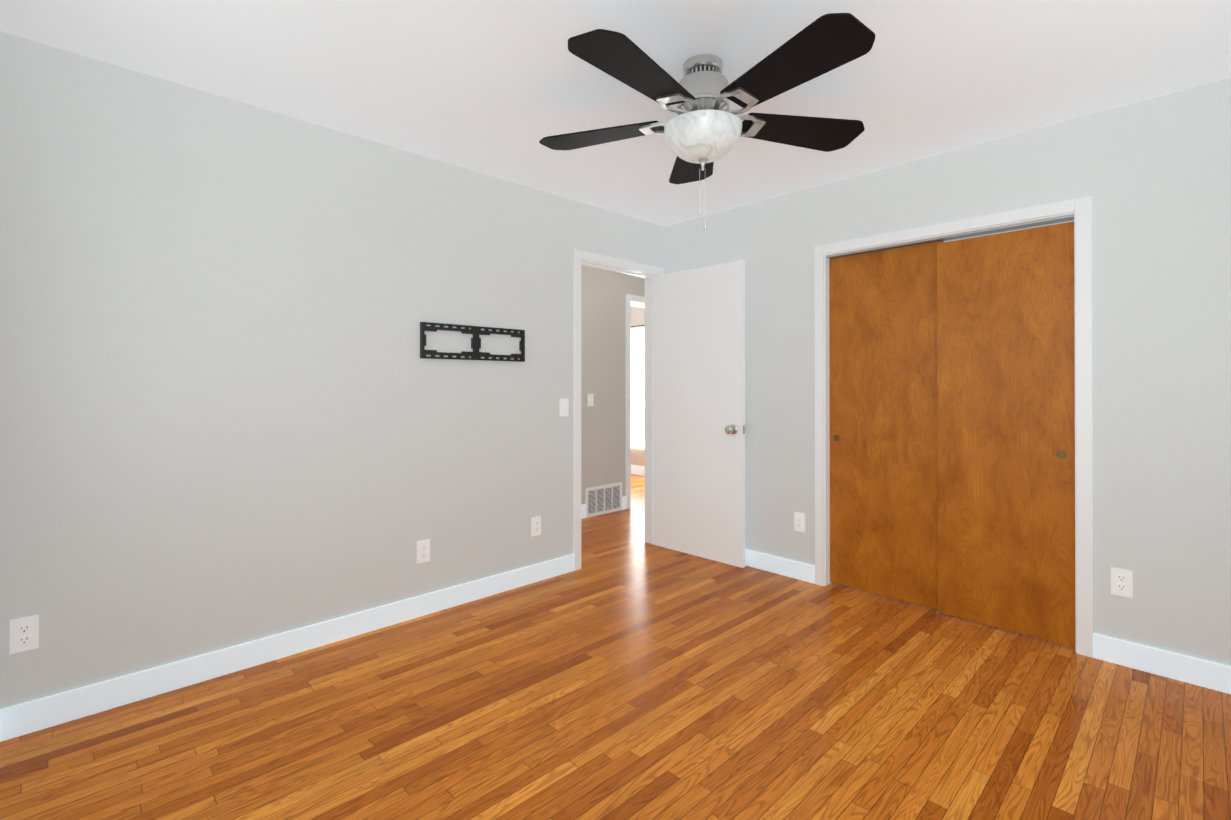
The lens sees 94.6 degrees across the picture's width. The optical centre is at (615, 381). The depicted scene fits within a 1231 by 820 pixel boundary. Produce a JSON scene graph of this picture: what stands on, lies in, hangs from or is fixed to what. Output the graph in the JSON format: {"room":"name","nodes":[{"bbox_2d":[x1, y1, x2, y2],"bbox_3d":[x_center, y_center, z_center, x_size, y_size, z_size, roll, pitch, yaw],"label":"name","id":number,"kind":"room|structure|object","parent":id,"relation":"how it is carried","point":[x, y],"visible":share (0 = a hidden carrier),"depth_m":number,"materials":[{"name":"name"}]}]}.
{"room":"empty bedroom","nodes":[
{"label":"empty bedroom","id":0,"kind":"room"},
{"bbox_2d":[0,31,3,338],"bbox_3d":[-2.449,0.013,2.188,0.120,2.420,7.790,0,0,-44],"label":"wall","id":1,"kind":"structure","parent":0,"point":[1,33],"depth_m":1.94,"materials":[{"name":"paint"}]},
{"bbox_2d":[0,707,7,741],"bbox_3d":[-0.943,1.163,0.732,0.017,0.108,3.330,0,0,-44],"label":"baseboard","id":2,"kind":"structure","parent":1,"relation":"attached to","point":[3,712],"depth_m":1.93,"materials":[{"name":"paint"}]},
{"bbox_2d":[0,32,663,708],"bbox_3d":[-0.591,0.018,3.484,4.350,2.420,0.120,0,0,-44],"label":"wall","id":3,"kind":"structure","parent":0,"point":[234,409],"depth_m":2.44,"materials":[{"name":"paint"}]},
{"bbox_2d":[10,615,38,653],"bbox_3d":[-2.052,0.877,1.971,0.070,0.115,0.008,0,0,-44],"label":"electrical outlet","id":4,"kind":"object","parent":3,"relation":"attached to","point":[24,634],"visible":1,"depth_m":1.97,"materials":[{"name":"white plastic"}]},
{"bbox_2d":[8,554,574,739],"bbox_3d":[-1.175,1.172,2.816,2.528,0.108,0.017,0,0,-44],"label":"baseboard","id":5,"kind":"structure","parent":3,"relation":"attached to","point":[66,705],"depth_m":2.43,"materials":[{"name":"paint"}]},
{"bbox_2d":[417,539,429,563],"bbox_3d":[-1.009,0.891,2.985,0.070,0.115,0.008,0,0,-44],"label":"electrical outlet","id":6,"kind":"object","parent":3,"relation":"attached to","point":[423,550],"visible":1,"depth_m":2.98,"materials":[{"name":"white plastic"}]},
{"bbox_2d":[420,322,524,361],"bbox_3d":[-0.786,-0.218,3.197,0.650,0.190,0.022,0,0,-44],"label":"mount","id":7,"kind":"object","parent":3,"relation":"attached to","point":[476,332],"visible":0.98,"depth_m":3.18,"materials":[{"name":"black metal"}]},
{"bbox_2d":[531,516,540,536],"bbox_3d":[-0.487,0.888,3.492,0.070,0.115,0.008,0,0,-44],"label":"electrical outlet","id":8,"kind":"object","parent":3,"relation":"attached to","point":[535,526],"visible":1,"depth_m":3.49,"materials":[{"name":"white plastic"}]},
{"bbox_2d":[560,398,568,416],"bbox_3d":[-0.324,0.164,3.643,0.070,0.115,0.022,0,0,-44],"label":"light switch","id":9,"kind":"object","parent":3,"relation":"attached to","point":[564,406],"visible":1,"depth_m":3.65,"materials":[{"name":"white plastic"}]},
{"bbox_2d":[581,266,644,504],"bbox_3d":[-0.888,0.023,4.744,5.680,2.420,0.240,0,0,-44],"label":"wall","id":10,"kind":"structure","parent":0,"point":[603,369],"depth_m":5.33,"materials":[{"name":"paint"}]},
{"bbox_2d":[581,504,585,518],"bbox_3d":[-1.554,1.167,3.915,3.575,0.125,0.014,0,0,-44],"label":"baseboard","id":11,"kind":"structure","parent":10,"relation":"attached to","point":[583,507],"depth_m":5.13,"materials":[{"name":"paint"}]},
{"bbox_2d":[588,394,593,405],"bbox_3d":[-0.223,0.165,5.206,0.070,0.115,0.022,0,0,-44],"label":"light switch","id":12,"kind":"object","parent":10,"relation":"attached to","point":[590,399],"visible":1,"depth_m":5.21,"materials":[{"name":"white plastic"}]},
{"bbox_2d":[585,482,621,517],"bbox_3d":[-0.105,1.103,5.325,0.460,0.265,0.012,0,0,-44],"label":"air vent","id":13,"kind":"object","parent":10,"relation":"in","point":[603,499],"visible":1,"depth_m":5.32,"materials":[{"name":"metal"}]},
{"bbox_2d":[631,328,644,448],"bbox_3d":[0.316,0.085,7.559,0.004,1.600,1.700,0,0,-44],"label":"window","id":14,"kind":"structure","parent":10,"relation":"in","point":[637,387],"depth_m":7.57,"materials":[{"name":"white glass"}]},
{"bbox_2d":[631,465,644,475],"bbox_3d":[0.454,1.182,7.423,0.014,0.125,4.080,0,0,-44],"label":"baseboard","id":15,"kind":"structure","parent":10,"relation":"attached to","point":[636,470],"depth_m":7.56,"materials":[{"name":"paint"}]},
{"bbox_2d":[0,474,1230,819],"bbox_3d":[-0.369,1.281,4.204,5.920,0.100,7.790,0,0,-44],"label":"floor","id":16,"kind":"structure","parent":0,"point":[626,672],"depth_m":2.03,"materials":[{"name":"brown wood"}]},
{"bbox_2d":[0,0,1230,225],"bbox_3d":[-0.369,-1.239,4.214,5.920,0.100,7.790,0,0,-44],"label":"ceiling","id":17,"kind":"structure","parent":0,"point":[498,88],"depth_m":2.17,"materials":[{"name":"paint"}]},
{"bbox_2d":[539,13,874,229],"bbox_3d":[0.321,-0.885,2.112,1.279,0.624,1.296,0,0,-44],"label":"fan","id":18,"kind":"object","parent":17,"relation":"hanging from","point":[704,129],"visible":1,"depth_m":2.02,"materials":[{"name":"black wood"}]},
{"bbox_2d":[664,78,1230,665],"bbox_3d":[1.586,0.017,3.174,0.120,2.420,3.300,0,0,-44],"label":"wall","id":19,"kind":"structure","parent":0,"point":[1156,172],"depth_m":2.47,"materials":[{"name":"paint"}]},
{"bbox_2d":[654,260,744,567],"bbox_3d":[0.570,0.210,4.000,0.771,2.016,0.167,0,0,45],"label":"door","id":20,"kind":"structure","parent":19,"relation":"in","point":[699,412],"depth_m":3.95,"materials":[{"name":"paint"}]},
{"bbox_2d":[745,549,814,583],"bbox_3d":[0.790,1.176,3.889,0.018,0.108,1.218,0,0,-44],"label":"baseboard","id":21,"kind":"structure","parent":19,"relation":"attached to","point":[766,562],"depth_m":3.61,"materials":[{"name":"paint"}]},
{"bbox_2d":[794,512,804,532],"bbox_3d":[1.144,0.873,3.532,0.008,0.115,0.070,0,0,-44],"label":"electrical outlet","id":22,"kind":"object","parent":19,"relation":"attached to","point":[799,522],"visible":1,"depth_m":3.53,"materials":[{"name":"white plastic"}]},
{"bbox_2d":[574,196,1092,657],"bbox_3d":[1.006,0.184,4.096,2.380,2.094,3.808,0,0,-44],"label":"door frame","id":23,"kind":"structure","parent":19,"relation":"attached to","point":[1081,208],"depth_m":3.41,"materials":[{"name":"paint"}]},
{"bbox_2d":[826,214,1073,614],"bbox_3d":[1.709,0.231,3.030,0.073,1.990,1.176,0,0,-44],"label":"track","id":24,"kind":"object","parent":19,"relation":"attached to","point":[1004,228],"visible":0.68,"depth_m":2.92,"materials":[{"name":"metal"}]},
{"bbox_2d":[829,241,943,608],"bbox_3d":[1.526,0.232,3.236,0.022,1.962,0.623,0,0,-44],"label":"closet door","id":25,"kind":"structure","parent":24,"relation":"attached to","point":[883,437],"depth_m":3.22,"materials":[{"name":"brown wood"}]},
{"bbox_2d":[937,222,1075,647],"bbox_3d":[1.905,0.239,2.800,0.022,1.944,0.569,0,0,-44],"label":"closet door","id":26,"kind":"structure","parent":24,"relation":"attached to","point":[1006,417],"depth_m":2.77,"materials":[{"name":"brown wood"}]},
{"bbox_2d":[1111,567,1132,597],"bbox_3d":[2.190,0.869,2.456,0.008,0.115,0.070,0,0,-44],"label":"electrical outlet","id":27,"kind":"object","parent":19,"relation":"attached to","point":[1121,582],"visible":1,"depth_m":2.45,"materials":[{"name":"white plastic"}]},
{"bbox_2d":[1093,633,1230,693],"bbox_3d":[2.404,1.170,2.229,0.017,0.108,0.812,0,0,-44],"label":"baseboard","id":28,"kind":"structure","parent":19,"relation":"attached to","point":[1180,667],"depth_m":2.35,"materials":[{"name":"paint"}]}
]}

